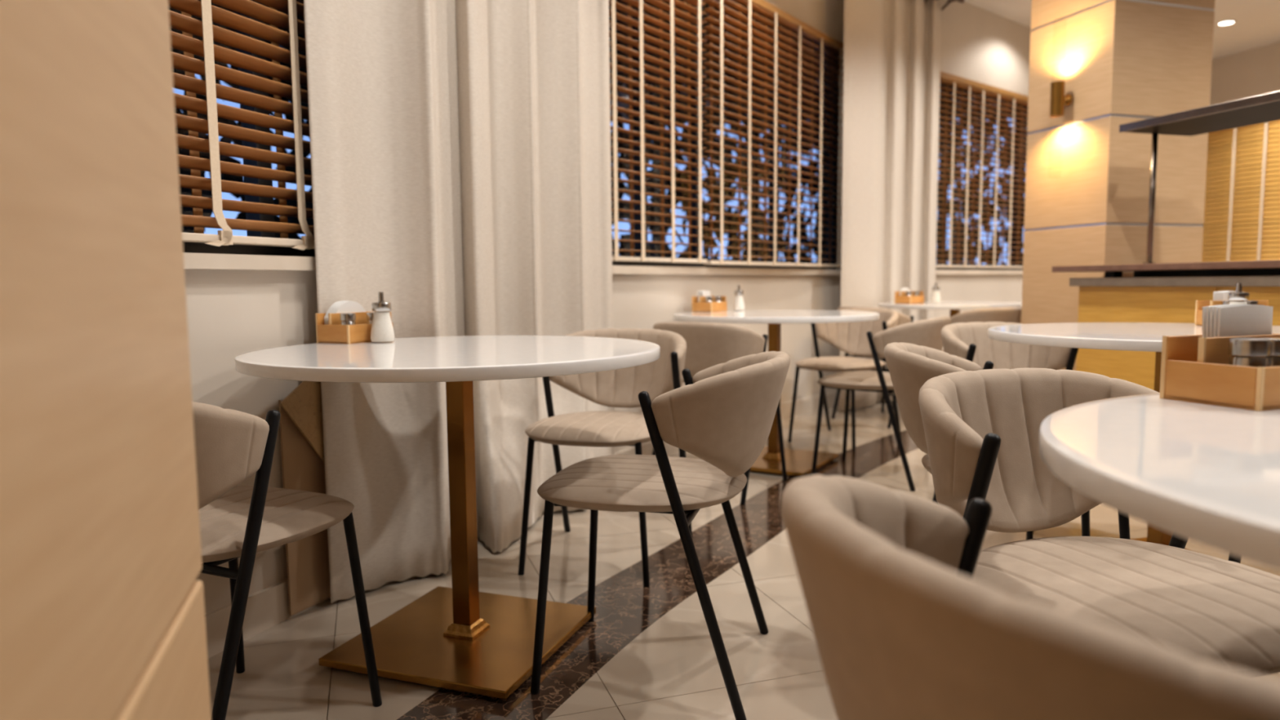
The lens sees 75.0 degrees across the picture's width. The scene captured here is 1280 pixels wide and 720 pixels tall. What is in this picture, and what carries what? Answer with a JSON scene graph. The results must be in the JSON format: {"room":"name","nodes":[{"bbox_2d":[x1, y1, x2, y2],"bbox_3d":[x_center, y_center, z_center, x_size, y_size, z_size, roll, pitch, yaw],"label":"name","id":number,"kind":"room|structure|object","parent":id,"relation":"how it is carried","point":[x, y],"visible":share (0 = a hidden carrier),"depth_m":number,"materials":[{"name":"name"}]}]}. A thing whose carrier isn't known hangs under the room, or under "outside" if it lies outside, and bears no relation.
{"room":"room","nodes":[
{"label":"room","id":0,"kind":"room"},
{"bbox_2d":[0,0,211,719],"bbox_3d":[-0.549,-0.684,0.120,0.600,3.160,1.050,-2,6,-18],"label":"wall panel","id":1,"kind":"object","parent":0,"point":[102,608],"depth_m":0.50,"materials":[{"name":"brown wood"}]},
{"bbox_2d":[184,0,1031,614],"bbox_3d":[1.186,-1.115,4.602,1.638,3.160,13.450,3,7,36],"label":"wall","id":2,"kind":"structure","parent":0,"point":[980,45],"depth_m":5.49,"materials":[{"name":"beige paint"}]},
{"bbox_2d":[185,286,285,580],"bbox_3d":[-1.042,0.173,2.067,0.016,0.705,0.420,1,6,21],"label":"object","id":3,"kind":"structure","parent":2,"relation":"attached to","point":[224,323],"depth_m":2.10,"materials":[{"name":"beige paint"}]},
{"bbox_2d":[168,0,315,257],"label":"window","id":4,"kind":"structure","parent":2,"relation":"in","point":[189,247],"depth_m":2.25,"materials":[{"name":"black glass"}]},
{"bbox_2d":[168,0,315,250],"bbox_3d":[-1.036,-1.050,2.054,0.071,1.537,0.934,2,6,22],"label":"window blind","id":5,"kind":"object","parent":4,"relation":"attached to","point":[184,22],"visible":0.34,"depth_m":2.13,"materials":[{"name":"brown wood"}]},
{"bbox_2d":[183,252,315,271],"bbox_3d":[-1.060,-0.249,2.139,0.214,0.037,1.215,2,6,21],"label":"trim","id":6,"kind":"structure","parent":2,"relation":"attached to","point":[191,260],"depth_m":2.10,"materials":[{"name":"stone"}]},
{"bbox_2d":[278,381,330,615],"bbox_3d":[-0.916,0.352,2.311,0.032,0.678,0.210,1,6,20],"label":"wall panel","id":7,"kind":"object","parent":2,"relation":"attached to","point":[301,427],"visible":0.54,"depth_m":2.30,"materials":[{"name":"brown wood"}]},
{"bbox_2d":[303,0,614,603],"bbox_3d":[-0.457,-0.880,2.946,0.204,3.012,1.692,2,6,26],"label":"curtain","id":8,"kind":"object","parent":2,"relation":"hanging from","point":[460,149],"visible":0.75,"depth_m":2.75,"materials":[{"name":"beige fabric"}]},
{"bbox_2d":[204,392,839,658],"bbox_3d":[1.273,0.409,4.699,1.498,0.105,13.359,3,7,36],"label":"baseboard","id":9,"kind":"structure","parent":2,"relation":"attached to","point":[267,607],"depth_m":2.22,"materials":[{"name":"stone"}]},
{"bbox_2d":[612,0,838,269],"bbox_3d":[0.545,-1.315,4.843,0.050,1.555,2.861,3,7,36],"label":"window","id":10,"kind":"structure","parent":2,"relation":"in","point":[637,227],"depth_m":4.53,"materials":[{"name":"black metal"}]},
{"bbox_2d":[608,0,706,263],"bbox_3d":[0.049,-1.248,4.053,0.069,1.533,0.966,3,7,36],"label":"window blind","id":11,"kind":"object","parent":10,"relation":"attached to","point":[640,5],"visible":0.7,"depth_m":4.10,"materials":[{"name":"brown wood"}]},
{"bbox_2d":[702,0,843,267],"bbox_3d":[0.899,-1.360,5.206,0.069,1.539,1.830,3,7,36],"label":"window blind","id":12,"kind":"object","parent":10,"relation":"attached to","point":[763,7],"visible":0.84,"depth_m":5.05,"materials":[{"name":"brown wood"}]},
{"bbox_2d":[612,265,840,275],"bbox_3d":[0.559,-0.522,4.919,0.300,0.037,3.147,3,7,36],"label":"window sill","id":13,"kind":"structure","parent":2,"relation":"attached to","point":[615,268],"depth_m":4.62,"materials":[{"name":"stone"}]},
{"bbox_2d":[839,0,942,411],"bbox_3d":[1.868,-1.193,6.108,1.438,3.007,0.088,-6,7,-44],"label":"curtain","id":14,"kind":"object","parent":2,"relation":"hanging from","point":[891,48],"visible":0.81,"depth_m":6.01,"materials":[{"name":"beige fabric"}]},
{"bbox_2d":[924,0,964,11],"bbox_3d":[1.909,-2.737,6.049,1.636,0.136,0.211,-5,7,-40],"label":"rail","id":15,"kind":"object","parent":2,"relation":"attached to","point":[948,1],"visible":0.92,"depth_m":6.49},
{"bbox_2d":[935,270,1022,274],"bbox_3d":[3.537,-0.819,7.804,3.359,0.037,0.192,-5,7,-40],"label":"window sill","id":16,"kind":"structure","parent":2,"relation":"attached to","point":[937,272],"depth_m":7.16,"materials":[{"name":"stone"}]},
{"bbox_2d":[935,83,1027,270],"bbox_3d":[3.504,-1.614,7.760,3.118,1.555,0.050,-5,7,-40],"label":"window","id":17,"kind":"structure","parent":2,"relation":"in","point":[1015,209],"depth_m":7.71,"materials":[{"name":"black metal"}]},
{"bbox_2d":[935,77,1028,268],"bbox_3d":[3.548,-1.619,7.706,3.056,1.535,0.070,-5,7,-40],"label":"window blind","id":18,"kind":"object","parent":17,"relation":"attached to","point":[943,81],"visible":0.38,"depth_m":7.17,"materials":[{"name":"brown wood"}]},
{"bbox_2d":[940,71,1028,102],"bbox_3d":[3.558,-2.373,7.616,3.158,0.042,0.033,-5,7,-40],"label":"trim","id":19,"kind":"structure","parent":2,"relation":"attached to","point":[944,75],"depth_m":7.05,"materials":[{"name":"brown wood"}]},
{"bbox_2d":[207,400,1279,719],"bbox_3d":[3.256,0.586,3.572,15.500,0.080,17.000,-1,5,0],"label":"floor","id":20,"kind":"structure","parent":0,"point":[671,670],"depth_m":2.16,"materials":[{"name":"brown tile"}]},
{"bbox_2d":[192,401,382,719],"bbox_3d":[-0.861,0.396,1.623,0.491,0.746,0.569,2,6,23],"label":"dining chair","id":21,"kind":"object","parent":20,"relation":"on","point":[232,446],"visible":0.41,"depth_m":1.47,"materials":[{"name":"beige fabric"}]},
{"bbox_2d":[234,335,660,699],"bbox_3d":[-0.443,0.344,2.085,0.992,0.750,0.992,1,6,20],"label":"cafe table","id":22,"kind":"object","parent":20,"relation":"on","point":[462,637],"visible":0.97,"depth_m":2.02,"materials":[{"name":"white stone"}]},
{"bbox_2d":[315,311,393,343],"bbox_3d":[-0.791,-0.092,2.321,0.122,0.081,0.166,2,6,28],"label":"condiment caddy","id":23,"kind":"object","parent":22,"relation":"on","point":[334,332],"visible":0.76,"depth_m":2.26,"materials":[{"name":"brown wood"}]},
{"bbox_2d":[324,300,365,324],"bbox_3d":[-0.822,-0.113,2.340,0.034,0.108,0.135,2,6,24],"label":"napkin stack","id":24,"kind":"object","parent":23,"relation":"in","point":[344,306],"visible":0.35,"depth_m":2.31,"materials":[{"name":"white paper"}]},
{"bbox_2d":[339,312,355,324],"bbox_3d":[-0.793,-0.090,2.268,0.041,0.076,0.041,-1,5,0],"label":"spice shaker","id":25,"kind":"object","parent":23,"relation":"in","point":[346,318],"visible":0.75,"depth_m":2.25,"materials":[{"name":"metal"}]},
{"bbox_2d":[366,311,373,324],"bbox_3d":[-0.749,-0.097,2.350,0.040,0.074,0.040,-1,5,0],"label":"spice shaker","id":26,"kind":"object","parent":23,"relation":"in","point":[369,315],"visible":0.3,"depth_m":2.33,"materials":[{"name":"metal"}]},
{"bbox_2d":[370,292,395,342],"bbox_3d":[-0.703,-0.117,2.273,0.069,0.137,0.069,-1,5,0],"label":"sugar dispenser","id":27,"kind":"object","parent":22,"relation":"on","point":[382,330],"visible":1,"depth_m":2.25,"materials":[{"name":"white glass"}]},
{"bbox_2d":[518,328,692,587],"bbox_3d":[-0.108,0.283,2.762,0.491,0.746,0.569,1,6,16],"label":"dining chair","id":28,"kind":"object","parent":20,"relation":"on","point":[620,388],"visible":0.7,"depth_m":2.79,"materials":[{"name":"beige fabric"}]},
{"bbox_2d":[396,430,918,719],"bbox_3d":[1.248,0.550,3.822,1.000,0.016,8.660,3,7,36],"label":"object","id":29,"kind":"structure","parent":20,"relation":"in","point":[625,608],"depth_m":2.39,"materials":[{"name":"brown stone"}]},
{"bbox_2d":[530,351,790,719],"bbox_3d":[0.060,0.356,1.954,0.569,0.746,0.491,1,5,14],"label":"dining chair","id":30,"kind":"object","parent":20,"relation":"on","point":[722,415],"visible":1,"depth_m":1.75,"materials":[{"name":"beige fabric"}]},
{"bbox_2d":[652,321,786,504],"bbox_3d":[0.344,0.194,3.671,0.491,0.746,0.569,3,6,34],"label":"dining chair","id":31,"kind":"object","parent":20,"relation":"on","point":[708,344],"visible":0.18,"depth_m":3.40,"materials":[{"name":"beige fabric"}]},
{"bbox_2d":[673,309,879,477],"bbox_3d":[0.664,0.143,4.133,0.992,0.750,0.992,3,6,31],"label":"cafe table","id":32,"kind":"object","parent":20,"relation":"on","point":[798,463],"visible":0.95,"depth_m":3.99,"materials":[{"name":"white stone"}]},
{"bbox_2d":[691,296,727,311],"bbox_3d":[0.370,-0.299,4.438,0.122,0.081,0.166,3,6,35],"label":"condiment caddy","id":33,"kind":"object","parent":32,"relation":"on","point":[700,306],"visible":0.94,"depth_m":4.39,"materials":[{"name":"brown wood"}]},
{"bbox_2d":[697,290,710,302],"bbox_3d":[0.342,-0.319,4.461,0.034,0.105,0.085,3,6,31],"label":"napkin stack","id":34,"kind":"object","parent":33,"relation":"in","point":[700,293],"visible":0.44,"depth_m":4.43,"materials":[{"name":"white paper"}]},
{"bbox_2d":[705,296,712,302],"bbox_3d":[0.362,-0.297,4.385,0.041,0.076,0.041,-1,5,0],"label":"spice shaker","id":35,"kind":"object","parent":33,"relation":"in","point":[708,299],"visible":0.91,"depth_m":4.37,"materials":[{"name":"glass"}]},
{"bbox_2d":[714,296,721,302],"bbox_3d":[0.416,-0.304,4.462,0.040,0.074,0.040,-1,5,0],"label":"spice shaker","id":36,"kind":"object","parent":33,"relation":"in","point":[716,298],"visible":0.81,"depth_m":4.44,"materials":[{"name":"metal"}]},
{"bbox_2d":[732,284,744,310],"bbox_3d":[0.532,-0.334,4.489,0.069,0.137,0.069,-1,5,0],"label":"sugar dispenser","id":37,"kind":"object","parent":32,"relation":"on","point":[738,304],"visible":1,"depth_m":4.47,"materials":[{"name":"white glass"}]},
{"bbox_2d":[787,308,902,451],"bbox_3d":[1.167,0.088,4.732,0.491,0.746,0.569,5,7,44],"label":"dining chair","id":38,"kind":"object","parent":20,"relation":"on","point":[851,337],"visible":0.83,"depth_m":4.79,"materials":[{"name":"beige fabric"}]},
{"bbox_2d":[831,306,914,428],"bbox_3d":[1.572,0.022,5.404,0.569,0.746,0.491,-4,6,-34],"label":"dining chair","id":39,"kind":"object","parent":20,"relation":"on","point":[902,319],"visible":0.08,"depth_m":5.28,"materials":[{"name":"beige fabric"}]},
{"bbox_2d":[811,315,951,491],"bbox_3d":[1.124,0.168,3.866,0.569,0.746,0.491,3,6,33],"label":"dining chair","id":40,"kind":"object","parent":20,"relation":"on","point":[926,332],"visible":0.62,"depth_m":3.63,"materials":[{"name":"beige fabric"}]},
{"bbox_2d":[878,301,1022,317],"bbox_3d":[2.115,-0.009,5.625,0.992,0.750,0.992,5,7,45],"label":"cafe table","id":41,"kind":"object","parent":20,"relation":"on","point":[954,307],"visible":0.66,"depth_m":5.28,"materials":[{"name":"white stone"}]},
{"bbox_2d":[894,291,924,303],"bbox_3d":[1.810,-0.422,5.605,0.166,0.081,0.122,-5,7,-40],"label":"condiment caddy","id":42,"kind":"object","parent":41,"relation":"on","point":[902,299],"visible":0.95,"depth_m":5.57,"materials":[{"name":"brown wood"}]},
{"bbox_2d":[899,287,910,296],"bbox_3d":[1.790,-0.439,5.634,0.085,0.100,0.034,-6,7,-44],"label":"napkin stack","id":43,"kind":"object","parent":42,"relation":"in","point":[903,289],"visible":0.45,"depth_m":5.62,"materials":[{"name":"white paper"}]},
{"bbox_2d":[905,291,911,296],"bbox_3d":[1.789,-0.420,5.556,0.041,0.076,0.041,-1,5,0],"label":"spice shaker","id":44,"kind":"object","parent":42,"relation":"in","point":[907,293],"visible":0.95,"depth_m":5.54,"materials":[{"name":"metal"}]},
{"bbox_2d":[913,291,919,295],"bbox_3d":[1.861,-0.425,5.616,0.040,0.074,0.040,-1,5,0],"label":"spice shaker","id":45,"kind":"object","parent":42,"relation":"in","point":[915,293],"visible":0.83,"depth_m":5.60,"materials":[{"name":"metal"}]},
{"bbox_2d":[930,282,940,302],"bbox_3d":[1.981,-0.450,5.584,0.069,0.137,0.069,-1,5,0],"label":"sugar dispenser","id":46,"kind":"object","parent":41,"relation":"on","point":[935,297],"visible":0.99,"depth_m":5.57,"materials":[{"name":"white glass"}]},
{"bbox_2d":[941,306,1021,351],"bbox_3d":[2.062,0.045,5.103,0.491,0.746,0.569,-2,5,-15],"label":"dining chair","id":47,"kind":"object","parent":20,"relation":"on","point":[1011,314],"visible":0.1,"depth_m":4.81,"materials":[{"name":"beige fabric"}]},
{"bbox_2d":[932,321,1078,539],"bbox_3d":[1.369,0.249,2.971,0.491,0.746,0.569,-2,6,-18],"label":"dining chair","id":48,"kind":"object","parent":20,"relation":"on","point":[970,341],"visible":0.17,"depth_m":3.14,"materials":[{"name":"beige fabric"}]},
{"bbox_2d":[884,342,1130,539],"bbox_3d":[0.896,0.337,2.072,0.569,0.746,0.491,1,5,15],"label":"dining chair","id":49,"kind":"object","parent":20,"relation":"on","point":[910,366],"visible":0.27,"depth_m":1.98,"materials":[{"name":"beige fabric"}]},
{"bbox_2d":[781,474,1279,719],"bbox_3d":[0.404,0.473,0.652,0.569,0.746,0.491,-2,5,-13],"label":"dining chair","id":50,"kind":"object","parent":20,"relation":"on","point":[903,628],"visible":1,"depth_m":0.47,"materials":[{"name":"beige fabric"}]},
{"bbox_2d":[918,368,1279,675],"bbox_3d":[0.728,0.410,1.294,0.491,0.746,0.569,-2,6,-18],"label":"dining chair","id":51,"kind":"object","parent":20,"relation":"on","point":[981,427],"visible":0.68,"depth_m":1.28,"materials":[{"name":"beige fabric"}]},
{"bbox_2d":[987,322,1279,551],"bbox_3d":[1.563,0.286,2.488,0.992,0.750,0.992,-2,6,-18],"label":"cafe table","id":52,"kind":"object","parent":20,"relation":"on","point":[1127,336],"visible":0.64,"depth_m":2.42,"materials":[{"name":"white stone"}]},
{"bbox_2d":[1194,300,1268,325],"bbox_3d":[1.883,-0.149,2.654,0.166,0.081,0.122,-2,6,-20],"label":"condiment caddy","id":53,"kind":"object","parent":52,"relation":"on","point":[1199,304],"visible":0.28,"depth_m":2.67,"materials":[{"name":"brown wood"}]},
{"bbox_2d":[1213,290,1243,300],"bbox_3d":[1.899,-0.171,2.696,0.090,0.105,0.034,-2,6,-20],"label":"napkin stack","id":54,"kind":"object","parent":53,"relation":"in","point":[1223,295],"visible":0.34,"depth_m":2.67,"materials":[{"name":"white paper"}]},
{"bbox_2d":[1222,300,1236,304],"bbox_3d":[1.846,-0.148,2.615,0.041,0.076,0.041,-1,5,0],"label":"spice shaker","id":55,"kind":"object","parent":53,"relation":"in","point":[1224,302],"visible":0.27,"depth_m":2.60,"materials":[{"name":"glass"}]},
{"bbox_2d":[1243,300,1258,304],"bbox_3d":[1.935,-0.151,2.647,0.040,0.074,0.040,-1,5,0],"label":"spice shaker","id":56,"kind":"object","parent":53,"relation":"in","point":[1249,302],"visible":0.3,"depth_m":2.63,"materials":[{"name":"metal"}]},
{"bbox_2d":[1227,282,1248,304],"bbox_3d":[1.780,-0.161,2.484,0.069,0.137,0.069,-1,5,0],"label":"sugar dispenser","id":57,"kind":"object","parent":52,"relation":"on","point":[1238,295],"visible":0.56,"depth_m":2.47,"materials":[{"name":"clear glass"}]},
{"bbox_2d":[1038,393,1279,569],"bbox_3d":[0.871,0.459,0.698,0.992,0.750,0.992,-2,6,-18],"label":"cafe table","id":58,"kind":"object","parent":20,"relation":"on","point":[1206,474],"visible":0.82,"depth_m":0.70,"materials":[{"name":"white stone"}]},
{"bbox_2d":[1159,333,1279,411],"bbox_3d":[0.769,0.010,1.046,0.166,0.081,0.122,-3,6,-22],"label":"condiment caddy","id":59,"kind":"object","parent":58,"relation":"on","point":[1195,368],"visible":0.9,"depth_m":1.03,"materials":[{"name":"brown wood"}]},
{"bbox_2d":[1202,304,1273,337],"bbox_3d":[0.779,-0.016,1.091,0.098,0.114,0.024,-2,6,-20],"label":"napkin stack","id":60,"kind":"object","parent":59,"relation":"in","point":[1222,320],"visible":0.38,"depth_m":1.07,"materials":[{"name":"white paper"}]},
{"bbox_2d":[1228,337,1271,367],"bbox_3d":[0.733,0.012,1.006,0.041,0.076,0.041,-1,5,0],"label":"spice shaker","id":61,"kind":"object","parent":59,"relation":"in","point":[1246,352],"visible":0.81,"depth_m":0.99,"materials":[{"name":"metal"}]},
{"bbox_2d":[1261,337,1279,366],"bbox_3d":[0.775,0.010,1.023,0.040,0.074,0.040,-1,5,0],"label":"spice shaker","id":62,"kind":"object","parent":59,"relation":"in","point":[1274,357],"visible":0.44,"depth_m":1.00,"materials":[{"name":"metal"}]},
{"bbox_2d":[1051,259,1279,390],"bbox_3d":[2.840,0.162,2.533,0.620,0.965,3.500,-2,6,-18],"label":"bar counter","id":63,"kind":"object","parent":20,"relation":"on","point":[1162,292],"depth_m":3.64,"materials":[{"name":"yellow wood"}]},
{"bbox_2d":[1051,259,1279,272],"bbox_3d":[2.812,-0.303,2.482,0.570,0.029,3.500,-2,6,-18],"label":"countertop","id":64,"kind":"structure","parent":63,"relation":"on","point":[1249,264],"depth_m":3.44,"materials":[{"name":"brown"}]},
{"bbox_2d":[1119,90,1279,263],"bbox_3d":[2.946,-0.636,2.397,0.442,0.647,3.311,-2,6,-18],"label":"shelf","id":65,"kind":"object","parent":63,"relation":"on","point":[1264,108],"visible":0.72,"depth_m":3.65,"materials":[{"name":"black metal"}]},
{"bbox_2d":[1227,554,1241,563],"bbox_3d":[1.515,0.367,1.677,0.491,0.746,0.569,1,6,18],"label":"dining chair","id":66,"kind":"object","parent":20,"relation":"on","point":[1231,557],"visible":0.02,"depth_m":1.87,"materials":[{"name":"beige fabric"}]},
{"bbox_2d":[279,0,1279,122],"bbox_3d":[3.974,-2.657,3.273,16.000,0.100,17.000,-1,5,0],"label":"ceiling","id":67,"kind":"structure","parent":0,"point":[1257,25],"depth_m":7.37,"materials":[{"name":"paint"}]},
{"bbox_2d":[1215,20,1236,26],"bbox_3d":[5.221,-2.999,7.430,0.156,0.007,0.156,-1,5,0],"label":"recessed light","id":68,"kind":"object","parent":67,"relation":"in","point":[1226,22],"visible":1,"depth_m":7.43,"materials":[{"name":"paint"}]},
{"bbox_2d":[1021,0,1215,370],"bbox_3d":[2.544,-1.118,4.481,0.655,3.160,0.550,-2,6,-18],"label":"pillar","id":69,"kind":"structure","parent":0,"point":[1087,181],"depth_m":4.26,"materials":[{"name":"brown wood"}]},
{"bbox_2d":[1048,80,1072,117],"bbox_3d":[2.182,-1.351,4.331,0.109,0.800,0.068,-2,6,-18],"label":"wall lamp","id":70,"kind":"object","parent":69,"relation":"attached to","point":[1058,100],"visible":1,"depth_m":4.30,"materials":[{"name":"gold metal"}]},
{"bbox_2d":[1209,41,1279,105],"bbox_3d":[8.242,-0.963,2.202,0.160,3.160,15.500,-2,6,-18],"label":"wall","id":71,"kind":"structure","parent":0,"point":[1256,71],"depth_m":8.38,"materials":[{"name":"beige paint"}]},
{"label":"outside","id":72,"kind":"structure","parent":0,"visible":0},
{"bbox_3d":[-0.006,-0.624,22.538,60.000,0.100,45.000,-1,5,0],"label":"ground","id":73,"kind":"structure","parent":72,"visible":0},
{"bbox_2d":[608,0,828,262],"bbox_3d":[0.984,-2.397,7.323,0.607,6.279,4.706,3,7,36],"label":"hedge","id":74,"kind":"object","parent":73,"relation":"on","point":[624,206],"visible":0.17,"depth_m":6.79,"materials":[{"name":"green plant"}]},
{"bbox_3d":[6.423,-1.619,7.805,0.835,1.470,2.441,-1,5,0],"label":"window","id":75,"kind":"structure","parent":0,"visible":0},
{"bbox_2d":[1201,120,1279,262],"bbox_3d":[6.362,-1.632,7.784,0.069,1.440,2.510,-2,6,-18],"label":"window blind","id":76,"kind":"object","parent":75,"relation":"attached to","point":[1242,222],"visible":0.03,"depth_m":8.48,"materials":[{"name":"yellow wood"}]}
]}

